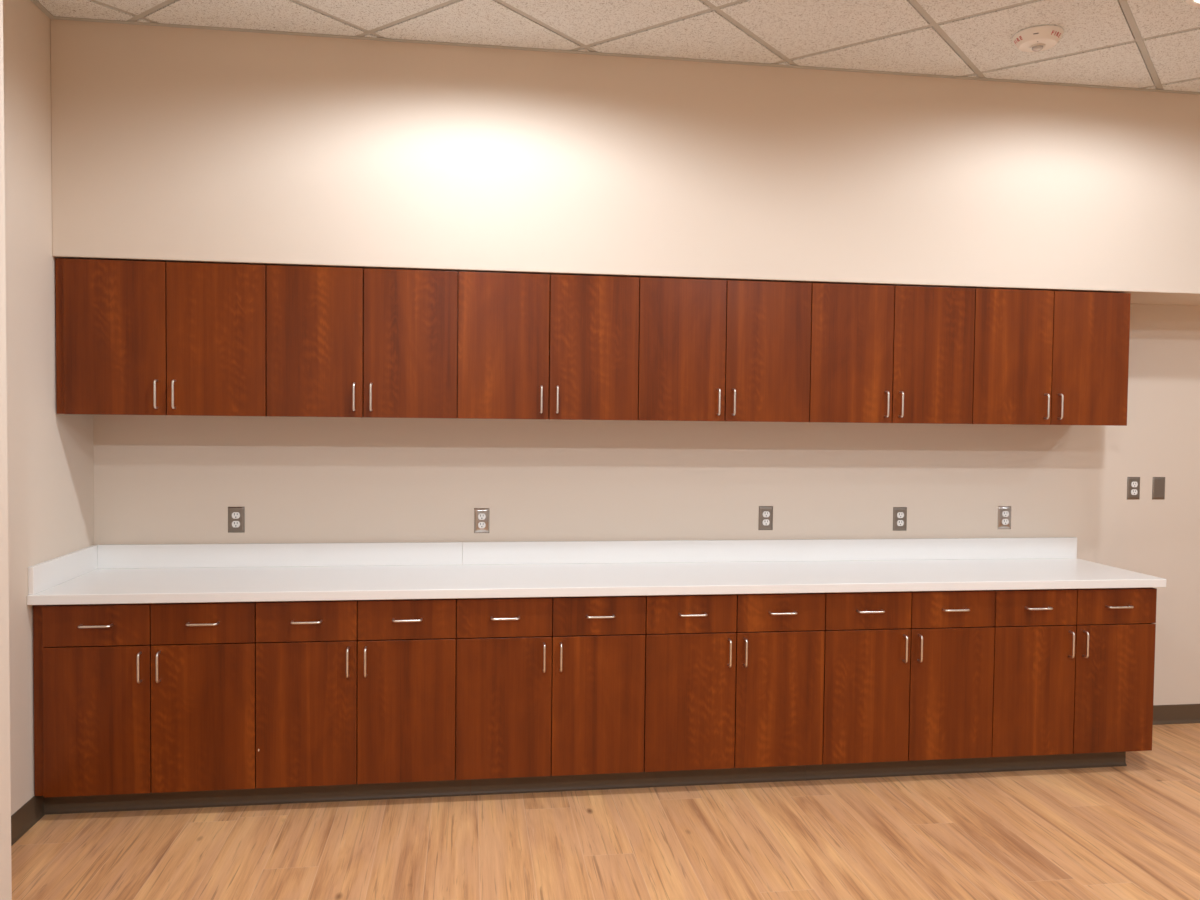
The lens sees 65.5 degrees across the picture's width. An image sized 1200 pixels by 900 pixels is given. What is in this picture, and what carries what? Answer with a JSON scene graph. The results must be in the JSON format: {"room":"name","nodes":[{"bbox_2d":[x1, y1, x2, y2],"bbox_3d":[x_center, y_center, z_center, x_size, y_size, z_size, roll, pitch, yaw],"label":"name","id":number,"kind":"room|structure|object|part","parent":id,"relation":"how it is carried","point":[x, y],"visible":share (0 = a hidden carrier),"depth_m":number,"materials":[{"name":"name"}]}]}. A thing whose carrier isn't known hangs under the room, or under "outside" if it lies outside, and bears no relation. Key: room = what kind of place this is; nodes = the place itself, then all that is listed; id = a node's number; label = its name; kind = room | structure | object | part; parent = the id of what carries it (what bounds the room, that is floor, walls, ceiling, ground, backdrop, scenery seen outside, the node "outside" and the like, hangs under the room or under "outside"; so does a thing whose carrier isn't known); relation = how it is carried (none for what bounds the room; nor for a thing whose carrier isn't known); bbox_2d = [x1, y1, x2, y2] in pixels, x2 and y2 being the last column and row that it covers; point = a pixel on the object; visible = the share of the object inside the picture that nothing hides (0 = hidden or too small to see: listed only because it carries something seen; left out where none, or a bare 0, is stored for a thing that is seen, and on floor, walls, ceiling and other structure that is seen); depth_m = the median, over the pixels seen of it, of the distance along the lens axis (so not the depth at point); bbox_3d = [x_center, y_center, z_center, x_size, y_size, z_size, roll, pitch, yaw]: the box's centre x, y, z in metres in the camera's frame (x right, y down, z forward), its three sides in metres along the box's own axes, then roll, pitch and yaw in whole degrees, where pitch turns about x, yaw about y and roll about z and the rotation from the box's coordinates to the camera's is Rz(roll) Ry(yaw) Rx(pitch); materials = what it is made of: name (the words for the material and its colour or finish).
{"room":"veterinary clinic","nodes":[
{"label":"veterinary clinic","id":0,"kind":"room"},
{"bbox_2d":[0,0,11,899],"bbox_3d":[-1.325,-0.023,-1.069,0.599,3.156,6.850,0,2,-8],"label":"wall","id":1,"kind":"structure","parent":0,"point":[5,776],"depth_m":2.35,"materials":[{"name":"beige paint"}]},
{"bbox_2d":[3,0,93,815],"bbox_3d":[-2.144,-0.171,3.156,0.150,3.156,1.750,0,2,-8],"label":"wall","id":2,"kind":"structure","parent":0,"point":[50,454],"depth_m":3.45,"materials":[{"name":"beige paint"}]},
{"bbox_2d":[11,796,44,845],"bbox_3d":[-2.044,1.367,2.962,0.014,0.096,1.234,0,2,-8],"label":"baseboard","id":3,"kind":"structure","parent":2,"relation":"attached to","point":[31,812],"depth_m":3.43,"materials":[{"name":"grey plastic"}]},
{"bbox_2d":[31,0,53,16],"bbox_3d":[-2.014,-1.641,2.914,0.022,0.006,1.336,0,2,-8],"label":"trim","id":4,"kind":"structure","parent":2,"relation":"attached to","point":[37,3],"depth_m":3.50,"materials":[{"name":"grey metal"}]},
{"bbox_2d":[43,752,1126,814],"bbox_3d":[0.118,1.361,3.886,4.552,0.096,0.014,0,2,-8],"label":"toe kick","id":5,"kind":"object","parent":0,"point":[424,789],"depth_m":3.85,"materials":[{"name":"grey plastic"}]},
{"bbox_2d":[11,723,1199,899],"bbox_3d":[2.757,1.601,0.444,9.425,0.100,8.800,0,2,-8],"label":"floor","id":6,"kind":"structure","parent":0,"point":[1131,831],"depth_m":3.37,"materials":[{"name":"brown wood"}]},
{"bbox_2d":[33,602,256,797],"bbox_3d":[-1.761,0.978,3.810,0.799,0.826,0.638,0,2,-8],"label":"base cabinet","id":7,"kind":"object","parent":6,"relation":"on","point":[139,698],"visible":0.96,"depth_m":3.53,"materials":[{"name":"brown wood"}]},
{"bbox_3d":[-1.884,0.657,3.479,0.117,0.009,0.038,0,2,-8],"label":"handle","id":8,"kind":"part","parent":7,"relation":"part of","materials":[{"name":"silver metal"}]},
{"bbox_3d":[-1.889,0.658,3.503,0.377,0.153,0.019,0,2,-8],"label":"drawer","id":9,"kind":"part","parent":7,"relation":"part of","materials":[{"name":"brown wood"}]},
{"bbox_3d":[-1.893,1.020,3.515,0.377,0.564,0.019,0,2,-8],"label":"door","id":10,"kind":"part","parent":7,"relation":"part of","materials":[{"name":"brown wood"}]},
{"bbox_3d":[-1.732,0.819,3.506,0.009,0.117,0.038,0,2,-8],"label":"handle","id":11,"kind":"part","parent":7,"relation":"part of","materials":[{"name":"silver metal"}]},
{"bbox_3d":[-1.665,0.820,3.515,0.009,0.117,0.038,0,2,-8],"label":"handle","id":12,"kind":"part","parent":7,"relation":"part of","materials":[{"name":"silver metal"}]},
{"bbox_3d":[-1.507,0.659,3.532,0.117,0.009,0.038,0,2,-8],"label":"handle","id":13,"kind":"part","parent":7,"relation":"part of","materials":[{"name":"silver metal"}]},
{"bbox_3d":[-1.512,0.661,3.556,0.377,0.153,0.019,0,2,-8],"label":"drawer","id":14,"kind":"part","parent":7,"relation":"part of","materials":[{"name":"brown wood"}]},
{"bbox_3d":[-1.516,1.023,3.568,0.377,0.564,0.019,0,2,-8],"label":"door","id":15,"kind":"part","parent":7,"relation":"part of","materials":[{"name":"brown wood"}]},
{"bbox_2d":[27,537,1165,604],"bbox_3d":[0.141,0.506,4.065,4.636,0.141,0.629,0,2,-8],"label":"countertop","id":16,"kind":"structure","parent":7,"relation":"on","point":[233,572],"depth_m":4.08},
{"bbox_2d":[256,599,456,788],"bbox_3d":[-0.988,0.983,3.919,0.761,0.826,0.638,0,2,-8],"label":"base cabinet","id":17,"kind":"object","parent":6,"relation":"on","point":[349,692],"visible":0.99,"depth_m":3.63,"materials":[{"name":"brown wood"}]},
{"bbox_3d":[-1.134,0.663,3.609,0.377,0.153,0.019,0,2,-8],"label":"drawer","id":18,"kind":"part","parent":17,"relation":"part of","materials":[{"name":"brown wood"}]},
{"bbox_3d":[-1.129,0.661,3.585,0.117,0.009,0.038,0,2,-8],"label":"handle","id":19,"kind":"part","parent":17,"relation":"part of","materials":[{"name":"silver metal"}]},
{"bbox_3d":[-1.138,1.025,3.621,0.377,0.564,0.019,0,2,-8],"label":"door","id":20,"kind":"part","parent":17,"relation":"part of","materials":[{"name":"brown wood"}]},
{"bbox_3d":[-0.977,0.824,3.612,0.009,0.117,0.038,0,2,-8],"label":"handle","id":21,"kind":"part","parent":17,"relation":"part of","materials":[{"name":"silver metal"}]},
{"bbox_3d":[-0.911,0.824,3.621,0.009,0.117,0.038,0,2,-8],"label":"handle","id":22,"kind":"part","parent":17,"relation":"part of","materials":[{"name":"silver metal"}]},
{"bbox_3d":[-0.761,1.027,3.674,0.377,0.564,0.019,0,2,-8],"label":"door","id":23,"kind":"part","parent":17,"relation":"part of","materials":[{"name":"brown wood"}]},
{"bbox_3d":[-0.757,0.665,3.662,0.377,0.153,0.019,0,2,-8],"label":"drawer","id":24,"kind":"part","parent":17,"relation":"part of","materials":[{"name":"brown wood"}]},
{"bbox_3d":[-0.752,0.664,3.638,0.117,0.009,0.038,0,2,-8],"label":"handle","id":25,"kind":"part","parent":17,"relation":"part of","materials":[{"name":"silver metal"}]},
{"bbox_2d":[456,596,645,793],"bbox_3d":[-0.233,0.987,4.025,0.761,0.826,0.638,0,2,-8],"label":"base cabinet","id":26,"kind":"object","parent":6,"relation":"on","point":[546,686],"visible":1,"depth_m":3.74,"materials":[{"name":"brown wood"}]},
{"bbox_3d":[-0.384,1.030,3.727,0.377,0.564,0.019,0,2,-8],"label":"door","id":27,"kind":"part","parent":26,"relation":"part of","materials":[{"name":"brown wood"}]},
{"bbox_3d":[-0.380,0.668,3.715,0.377,0.153,0.019,0,2,-8],"label":"drawer","id":28,"kind":"part","parent":26,"relation":"part of","materials":[{"name":"brown wood"}]},
{"bbox_3d":[-0.375,0.666,3.691,0.117,0.009,0.038,0,2,-8],"label":"handle","id":29,"kind":"part","parent":26,"relation":"part of","materials":[{"name":"silver metal"}]},
{"bbox_3d":[-0.223,0.829,3.718,0.009,0.117,0.038,0,2,-8],"label":"handle","id":30,"kind":"part","parent":26,"relation":"part of","materials":[{"name":"silver metal"}]},
{"bbox_3d":[-0.156,0.829,3.727,0.009,0.117,0.038,0,2,-8],"label":"handle","id":31,"kind":"part","parent":26,"relation":"part of","materials":[{"name":"silver metal"}]},
{"bbox_3d":[-0.006,1.032,3.780,0.377,0.564,0.019,0,2,-8],"label":"door","id":32,"kind":"part","parent":26,"relation":"part of","materials":[{"name":"brown wood"}]},
{"bbox_3d":[-0.003,0.670,3.768,0.377,0.153,0.019,0,2,-8],"label":"drawer","id":33,"kind":"part","parent":26,"relation":"part of","materials":[{"name":"brown wood"}]},
{"bbox_3d":[0.003,0.669,3.744,0.117,0.009,0.038,0,2,-8],"label":"handle","id":34,"kind":"part","parent":26,"relation":"part of","materials":[{"name":"silver metal"}]},
{"bbox_2d":[644,593,824,771],"bbox_3d":[0.522,0.992,4.131,0.761,0.826,0.638,0,2,-8],"label":"base cabinet","id":35,"kind":"object","parent":6,"relation":"on","point":[732,680],"visible":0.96,"depth_m":3.85,"materials":[{"name":"brown wood"}]},
{"bbox_3d":[0.371,1.034,3.833,0.377,0.564,0.019,0,2,-8],"label":"door","id":36,"kind":"part","parent":35,"relation":"part of","materials":[{"name":"brown wood"}]},
{"bbox_3d":[0.375,0.672,3.821,0.377,0.153,0.019,0,2,-8],"label":"drawer","id":37,"kind":"part","parent":35,"relation":"part of","materials":[{"name":"brown wood"}]},
{"bbox_3d":[0.380,0.671,3.797,0.117,0.009,0.038,0,2,-8],"label":"handle","id":38,"kind":"part","parent":35,"relation":"part of","materials":[{"name":"silver metal"}]},
{"bbox_3d":[0.532,0.834,3.824,0.009,0.117,0.038,0,2,-8],"label":"handle","id":39,"kind":"part","parent":35,"relation":"part of","materials":[{"name":"silver metal"}]},
{"bbox_3d":[0.598,0.834,3.833,0.009,0.117,0.038,0,2,-8],"label":"handle","id":40,"kind":"part","parent":35,"relation":"part of","materials":[{"name":"silver metal"}]},
{"bbox_3d":[0.748,1.037,3.886,0.377,0.564,0.019,0,2,-8],"label":"door","id":41,"kind":"part","parent":35,"relation":"part of","materials":[{"name":"brown wood"}]},
{"bbox_3d":[0.752,0.675,3.874,0.377,0.153,0.019,0,2,-8],"label":"drawer","id":42,"kind":"part","parent":35,"relation":"part of","materials":[{"name":"brown wood"}]},
{"bbox_3d":[0.757,0.673,3.850,0.117,0.009,0.038,0,2,-8],"label":"handle","id":43,"kind":"part","parent":35,"relation":"part of","materials":[{"name":"silver metal"}]},
{"bbox_2d":[822,590,995,763],"bbox_3d":[1.276,0.997,4.237,0.761,0.826,0.638,0,2,-8],"label":"base cabinet","id":44,"kind":"object","parent":6,"relation":"on","point":[908,675],"visible":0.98,"depth_m":3.95,"materials":[{"name":"brown wood"}]},
{"bbox_3d":[1.125,1.039,3.939,0.377,0.564,0.019,0,2,-8],"label":"door","id":45,"kind":"part","parent":44,"relation":"part of","materials":[{"name":"brown wood"}]},
{"bbox_3d":[1.129,0.677,3.927,0.377,0.153,0.019,0,2,-8],"label":"drawer","id":46,"kind":"part","parent":44,"relation":"part of","materials":[{"name":"brown wood"}]},
{"bbox_3d":[1.134,0.676,3.903,0.117,0.009,0.038,0,2,-8],"label":"handle","id":47,"kind":"part","parent":44,"relation":"part of","materials":[{"name":"silver metal"}]},
{"bbox_3d":[1.286,0.838,3.930,0.009,0.117,0.038,0,2,-8],"label":"handle","id":48,"kind":"part","parent":44,"relation":"part of","materials":[{"name":"silver metal"}]},
{"bbox_3d":[1.353,0.839,3.939,0.009,0.117,0.038,0,2,-8],"label":"handle","id":49,"kind":"part","parent":44,"relation":"part of","materials":[{"name":"silver metal"}]},
{"bbox_3d":[1.503,1.042,3.992,0.377,0.564,0.019,0,2,-8],"label":"door","id":50,"kind":"part","parent":44,"relation":"part of","materials":[{"name":"brown wood"}]},
{"bbox_3d":[1.507,0.680,3.980,0.377,0.153,0.019,0,2,-8],"label":"drawer","id":51,"kind":"part","parent":44,"relation":"part of","materials":[{"name":"brown wood"}]},
{"bbox_3d":[1.512,0.678,3.956,0.117,0.009,0.038,0,2,-8],"label":"handle","id":52,"kind":"part","parent":44,"relation":"part of","materials":[{"name":"silver metal"}]},
{"bbox_2d":[991,588,1156,756],"bbox_3d":[2.030,1.002,4.343,0.760,0.826,0.638,0,2,-8],"label":"base cabinet","id":53,"kind":"object","parent":6,"relation":"on","point":[1074,668],"visible":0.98,"depth_m":4.06,"materials":[{"name":"brown wood"}]},
{"bbox_3d":[1.880,1.044,4.045,0.377,0.564,0.019,0,2,-8],"label":"door","id":54,"kind":"part","parent":53,"relation":"part of","materials":[{"name":"brown wood"}]},
{"bbox_3d":[1.884,0.682,4.033,0.377,0.153,0.019,0,2,-8],"label":"drawer","id":55,"kind":"part","parent":53,"relation":"part of","materials":[{"name":"brown wood"}]},
{"bbox_3d":[1.889,0.681,4.009,0.117,0.009,0.038,0,2,-8],"label":"handle","id":56,"kind":"part","parent":53,"relation":"part of","materials":[{"name":"silver metal"}]},
{"bbox_3d":[2.041,0.843,4.036,0.009,0.117,0.038,0,2,-8],"label":"handle","id":57,"kind":"part","parent":53,"relation":"part of","materials":[{"name":"silver metal"}]},
{"bbox_3d":[2.107,0.844,4.045,0.009,0.117,0.038,0,2,-8],"label":"handle","id":58,"kind":"part","parent":53,"relation":"part of","materials":[{"name":"silver metal"}]},
{"bbox_3d":[2.257,1.046,4.098,0.377,0.564,0.019,0,2,-8],"label":"door","id":59,"kind":"part","parent":53,"relation":"part of","materials":[{"name":"brown wood"}]},
{"bbox_3d":[2.261,0.684,4.087,0.377,0.153,0.019,0,2,-8],"label":"drawer","id":60,"kind":"part","parent":53,"relation":"part of","materials":[{"name":"brown wood"}]},
{"bbox_3d":[2.266,0.683,4.062,0.117,0.009,0.038,0,2,-8],"label":"handle","id":61,"kind":"part","parent":53,"relation":"part of","materials":[{"name":"silver metal"}]},
{"bbox_2d":[38,0,1199,91],"bbox_3d":[2.891,-1.553,0.354,9.225,0.100,8.800,0,2,-8],"label":"ceiling","id":62,"kind":"structure","parent":0,"point":[1148,44],"depth_m":3.61,"materials":[{"name":"tile"}]},
{"bbox_2d":[1012,25,1063,51],"bbox_3d":[1.710,-1.592,3.643,0.183,0.064,0.183,0,2,-8],"label":"fire alarm","id":63,"kind":"object","parent":62,"relation":"attached to","point":[1042,37],"visible":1,"depth_m":3.60,"materials":[{"name":"white plastic"}]},
{"bbox_2d":[1185,0,1199,5],"bbox_3d":[2.175,-1.603,3.278,0.197,0.007,0.197,0,2,-8],"label":"recessed light","id":64,"kind":"object","parent":62,"relation":"in","point":[1190,2],"visible":1,"depth_m":3.34,"materials":[{"name":"white plastic"}]},
{"bbox_2d":[50,19,1199,305],"bbox_3d":[2.316,-1.238,4.431,9.025,1.011,0.392,0,2,-8],"label":"soffit","id":65,"kind":"structure","parent":0,"point":[169,144],"depth_m":3.91,"materials":[{"name":"beige paint"}]},
{"bbox_2d":[55,258,266,415],"bbox_3d":[-1.761,-0.449,3.869,0.794,0.609,0.424,0,2,-8],"label":"upper cabinet","id":66,"kind":"object","parent":65,"relation":"hanging from","point":[133,337],"visible":0.98,"depth_m":3.69,"materials":[{"name":"brown wood"}]},
{"bbox_3d":[-1.911,-0.443,3.679,0.377,0.606,0.019,0,2,-8],"label":"door","id":67,"kind":"part","parent":66,"relation":"part of","materials":[{"name":"brown wood"}]},
{"bbox_3d":[-1.754,-0.221,3.683,0.009,0.117,0.038,0,2,-8],"label":"handle","id":68,"kind":"part","parent":66,"relation":"part of","materials":[{"name":"silver metal"}]},
{"bbox_3d":[-1.688,-0.221,3.692,0.009,0.117,0.038,0,2,-8],"label":"handle","id":69,"kind":"part","parent":66,"relation":"part of","materials":[{"name":"silver metal"}]},
{"bbox_3d":[-1.533,-0.440,3.732,0.377,0.606,0.019,0,2,-8],"label":"door","id":70,"kind":"part","parent":66,"relation":"part of","materials":[{"name":"brown wood"}]},
{"bbox_2d":[266,265,457,417],"bbox_3d":[-0.991,-0.442,3.977,0.761,0.606,0.424,0,2,-8],"label":"upper cabinet","id":71,"kind":"object","parent":65,"relation":"hanging from","point":[341,342],"visible":1,"depth_m":3.80,"materials":[{"name":"brown wood"}]},
{"bbox_3d":[-1.156,-0.438,3.785,0.377,0.606,0.019,0,2,-8],"label":"door","id":72,"kind":"part","parent":71,"relation":"part of","materials":[{"name":"brown wood"}]},
{"bbox_3d":[-1.000,-0.216,3.789,0.009,0.117,0.038,0,2,-8],"label":"handle","id":73,"kind":"part","parent":71,"relation":"part of","materials":[{"name":"silver metal"}]},
{"bbox_3d":[-0.933,-0.216,3.799,0.009,0.117,0.038,0,2,-8],"label":"handle","id":74,"kind":"part","parent":71,"relation":"part of","materials":[{"name":"silver metal"}]},
{"bbox_3d":[-0.779,-0.435,3.838,0.377,0.606,0.019,0,2,-8],"label":"door","id":75,"kind":"part","parent":71,"relation":"part of","materials":[{"name":"brown wood"}]},
{"bbox_2d":[457,271,638,419],"bbox_3d":[-0.236,-0.438,4.083,0.761,0.606,0.424,0,2,-8],"label":"upper cabinet","id":76,"kind":"object","parent":65,"relation":"hanging from","point":[531,346],"visible":1,"depth_m":3.91,"materials":[{"name":"brown wood"}]},
{"bbox_3d":[-0.401,-0.433,3.891,0.377,0.606,0.019,0,2,-8],"label":"door","id":77,"kind":"part","parent":76,"relation":"part of","materials":[{"name":"brown wood"}]},
{"bbox_3d":[-0.245,-0.211,3.895,0.009,0.117,0.038,0,2,-8],"label":"handle","id":78,"kind":"part","parent":76,"relation":"part of","materials":[{"name":"silver metal"}]},
{"bbox_3d":[-0.179,-0.211,3.905,0.009,0.117,0.038,0,2,-8],"label":"handle","id":79,"kind":"part","parent":76,"relation":"part of","materials":[{"name":"silver metal"}]},
{"bbox_3d":[-0.024,-0.431,3.944,0.377,0.606,0.019,0,2,-8],"label":"door","id":80,"kind":"part","parent":76,"relation":"part of","materials":[{"name":"brown wood"}]},
{"bbox_2d":[48,16,1199,94],"bbox_3d":[2.349,-1.636,4.213,9.025,0.006,0.022,0,2,-8],"label":"trim","id":81,"kind":"structure","parent":65,"relation":"attached to","point":[54,17],"depth_m":3.88,"materials":[{"name":"beige metal"}]},
{"bbox_2d":[638,277,811,421],"bbox_3d":[0.518,-0.433,4.190,0.761,0.606,0.424,0,2,-8],"label":"upper cabinet","id":82,"kind":"object","parent":65,"relation":"hanging from","point":[710,350],"visible":0.97,"depth_m":4.01,"materials":[{"name":"brown wood"}]},
{"bbox_3d":[0.353,-0.428,3.997,0.377,0.606,0.019,0,2,-8],"label":"door","id":83,"kind":"part","parent":82,"relation":"part of","materials":[{"name":"brown wood"}]},
{"bbox_3d":[0.510,-0.207,4.002,0.009,0.117,0.038,0,2,-8],"label":"handle","id":84,"kind":"part","parent":82,"relation":"part of","materials":[{"name":"silver metal"}]},
{"bbox_3d":[0.576,-0.206,4.011,0.009,0.117,0.038,0,2,-8],"label":"handle","id":85,"kind":"part","parent":82,"relation":"part of","materials":[{"name":"silver metal"}]},
{"bbox_3d":[0.730,-0.426,4.050,0.377,0.606,0.019,0,2,-8],"label":"door","id":86,"kind":"part","parent":82,"relation":"part of","materials":[{"name":"brown wood"}]},
{"bbox_2d":[809,283,974,423],"bbox_3d":[1.273,-0.428,4.296,0.761,0.606,0.424,0,2,-8],"label":"upper cabinet","id":87,"kind":"object","parent":65,"relation":"hanging from","point":[879,353],"visible":0.98,"depth_m":4.12,"materials":[{"name":"brown wood"}]},
{"bbox_3d":[1.108,-0.423,4.103,0.377,0.606,0.019,0,2,-8],"label":"door","id":88,"kind":"part","parent":87,"relation":"part of","materials":[{"name":"brown wood"}]},
{"bbox_3d":[1.264,-0.202,4.108,0.009,0.117,0.038,0,2,-8],"label":"handle","id":89,"kind":"part","parent":87,"relation":"part of","materials":[{"name":"silver metal"}]},
{"bbox_3d":[1.331,-0.202,4.117,0.009,0.117,0.038,0,2,-8],"label":"handle","id":90,"kind":"part","parent":87,"relation":"part of","materials":[{"name":"silver metal"}]},
{"bbox_3d":[1.485,-0.421,4.156,0.377,0.606,0.019,0,2,-8],"label":"door","id":91,"kind":"part","parent":87,"relation":"part of","materials":[{"name":"brown wood"}]},
{"bbox_2d":[972,288,1130,425],"bbox_3d":[2.027,-0.423,4.402,0.760,0.606,0.424,0,2,-8],"label":"upper cabinet","id":92,"kind":"object","parent":65,"relation":"hanging from","point":[1041,357],"visible":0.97,"depth_m":4.22,"materials":[{"name":"brown wood"}]},
{"bbox_3d":[1.862,-0.419,4.209,0.377,0.606,0.019,0,2,-8],"label":"door","id":93,"kind":"part","parent":92,"relation":"part of","materials":[{"name":"brown wood"}]},
{"bbox_3d":[2.019,-0.197,4.214,0.009,0.117,0.038,0,2,-8],"label":"handle","id":94,"kind":"part","parent":92,"relation":"part of","materials":[{"name":"silver metal"}]},
{"bbox_3d":[2.085,-0.197,4.223,0.009,0.117,0.038,0,2,-8],"label":"handle","id":95,"kind":"part","parent":92,"relation":"part of","materials":[{"name":"silver metal"}]},
{"bbox_3d":[2.240,-0.416,4.262,0.377,0.606,0.019,0,2,-8],"label":"door","id":96,"kind":"part","parent":92,"relation":"part of","materials":[{"name":"brown wood"}]},
{"bbox_2d":[93,304,1199,704],"bbox_3d":[2.194,-0.175,4.710,9.175,3.156,0.120,0,2,-8],"label":"wall","id":97,"kind":"structure","parent":0,"point":[159,479],"depth_m":4.42,"materials":[{"name":"beige paint"}]},
{"bbox_2d":[228,507,244,532],"bbox_3d":[-1.611,0.309,4.127,0.070,0.114,0.009,0,2,-8],"label":"wall outlet","id":98,"kind":"object","parent":97,"relation":"attached to","point":[236,515],"visible":1,"depth_m":4.13,"materials":[{"name":"silver metal"}]},
{"bbox_2d":[232,521,239,526],"bbox_3d":[-1.611,0.328,4.127,0.034,0.029,0.008,0,2,-8],"label":"receptacle","id":99,"kind":"object","parent":98,"relation":"attached to","point":[234,523],"depth_m":4.12,"materials":[{"name":"white plastic"}]},
{"bbox_2d":[232,512,239,518],"bbox_3d":[-1.611,0.289,4.126,0.034,0.029,0.008,0,2,-8],"label":"receptacle","id":100,"kind":"object","parent":98,"relation":"attached to","point":[235,515],"depth_m":4.12,"materials":[{"name":"white plastic"}]},
{"bbox_2d":[98,542,461,568],"bbox_3d":[-1.403,0.468,4.156,1.563,0.103,0.018,0,2,-8],"label":"backsplash","id":101,"kind":"structure","parent":97,"relation":"attached to","point":[110,556],"depth_m":4.14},
{"bbox_2d":[474,508,489,532],"bbox_3d":[-0.542,0.325,4.276,0.070,0.114,0.012,0,2,-8],"label":"wall outlet","id":102,"kind":"object","parent":97,"relation":"attached to","point":[481,515],"visible":1,"depth_m":4.27,"materials":[{"name":"silver metal"}]},
{"bbox_2d":[478,522,485,527],"bbox_3d":[-0.542,0.344,4.276,0.034,0.029,0.011,0,2,-8],"label":"receptacle","id":103,"kind":"object","parent":102,"relation":"attached to","point":[480,524],"depth_m":4.27,"materials":[{"name":"white plastic"}]},
{"bbox_2d":[478,513,485,519],"bbox_3d":[-0.542,0.305,4.275,0.034,0.029,0.011,0,2,-8],"label":"receptacle","id":104,"kind":"object","parent":102,"relation":"attached to","point":[481,516],"depth_m":4.27,"materials":[{"name":"white plastic"}]},
{"bbox_2d":[758,506,772,529],"bbox_3d":[0.795,0.327,4.465,0.070,0.114,0.009,0,2,-8],"label":"wall outlet","id":105,"kind":"object","parent":97,"relation":"attached to","point":[765,512],"visible":1,"depth_m":4.46,"materials":[{"name":"silver metal"}]},
{"bbox_2d":[763,519,769,524],"bbox_3d":[0.795,0.346,4.465,0.034,0.029,0.008,0,2,-8],"label":"receptacle","id":106,"kind":"object","parent":105,"relation":"attached to","point":[765,521],"depth_m":4.46,"materials":[{"name":"white plastic"}]},
{"bbox_2d":[763,511,769,516],"bbox_3d":[0.795,0.307,4.464,0.034,0.029,0.008,0,2,-8],"label":"receptacle","id":107,"kind":"object","parent":105,"relation":"attached to","point":[765,513],"depth_m":4.46,"materials":[{"name":"white plastic"}]},
{"bbox_2d":[463,537,1076,564],"bbox_3d":[0.883,0.482,4.477,3.052,0.103,0.018,0,2,-8],"label":"backsplash","id":108,"kind":"structure","parent":97,"relation":"attached to","point":[641,551],"depth_m":4.45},
{"bbox_2d":[893,507,906,530],"bbox_3d":[1.468,0.338,4.560,0.070,0.114,0.009,0,2,-8],"label":"wall outlet","id":109,"kind":"object","parent":97,"relation":"attached to","point":[899,513],"visible":1,"depth_m":4.56,"materials":[{"name":"silver metal"}]},
{"bbox_2d":[897,520,903,525],"bbox_3d":[1.468,0.357,4.560,0.034,0.029,0.008,0,2,-8],"label":"receptacle","id":110,"kind":"object","parent":109,"relation":"attached to","point":[899,522],"depth_m":4.56,"materials":[{"name":"white plastic"}]},
{"bbox_2d":[897,512,903,517],"bbox_3d":[1.469,0.318,4.559,0.034,0.029,0.008,0,2,-8],"label":"receptacle","id":111,"kind":"object","parent":109,"relation":"attached to","point":[899,514],"depth_m":4.56,"materials":[{"name":"white plastic"}]},
{"bbox_2d":[997,506,1010,528],"bbox_3d":[2.014,0.337,4.635,0.070,0.114,0.012,0,2,-8],"label":"wall outlet","id":112,"kind":"object","parent":97,"relation":"attached to","point":[1004,512],"visible":1,"depth_m":4.63,"materials":[{"name":"silver metal"}]},
{"bbox_2d":[1002,519,1008,524],"bbox_3d":[2.014,0.357,4.635,0.034,0.029,0.011,0,2,-8],"label":"receptacle","id":113,"kind":"object","parent":112,"relation":"attached to","point":[1004,521],"depth_m":4.63,"materials":[{"name":"white plastic"}]},
{"bbox_2d":[1002,511,1008,516],"bbox_3d":[2.014,0.318,4.634,0.034,0.029,0.011,0,2,-8],"label":"receptacle","id":114,"kind":"object","parent":112,"relation":"attached to","point":[1004,513],"depth_m":4.63,"materials":[{"name":"white plastic"}]},
{"bbox_2d":[1127,477,1139,498],"bbox_3d":[2.709,0.194,4.729,0.070,0.114,0.009,0,2,-8],"label":"wall outlet","id":115,"kind":"object","parent":97,"relation":"attached to","point":[1133,483],"visible":1,"depth_m":4.73,"materials":[{"name":"silver metal"}]},
{"bbox_2d":[1131,489,1136,494],"bbox_3d":[2.709,0.214,4.729,0.034,0.029,0.008,0,2,-8],"label":"receptacle","id":116,"kind":"object","parent":115,"relation":"attached to","point":[1133,491],"depth_m":4.73,"materials":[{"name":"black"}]},
{"bbox_2d":[1131,482,1137,486],"bbox_3d":[2.709,0.175,4.728,0.034,0.029,0.008,0,2,-8],"label":"receptacle","id":117,"kind":"object","parent":115,"relation":"attached to","point":[1133,484],"depth_m":4.73,"materials":[{"name":"white plastic"}]},
{"bbox_2d":[1152,477,1164,498],"bbox_3d":[2.848,0.195,4.750,0.070,0.114,0.007,0,2,-8],"label":"blank wall plate","id":118,"kind":"object","parent":97,"relation":"attached to","point":[1158,483],"visible":1,"depth_m":4.75,"materials":[{"name":"silver metal"}]},
{"bbox_2d":[1153,704,1199,724],"bbox_3d":[4.515,1.371,5.021,4.472,0.096,0.014,0,2,-8],"label":"baseboard","id":119,"kind":"structure","parent":97,"relation":"attached to","point":[1179,713],"depth_m":4.81,"materials":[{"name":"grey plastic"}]}
]}

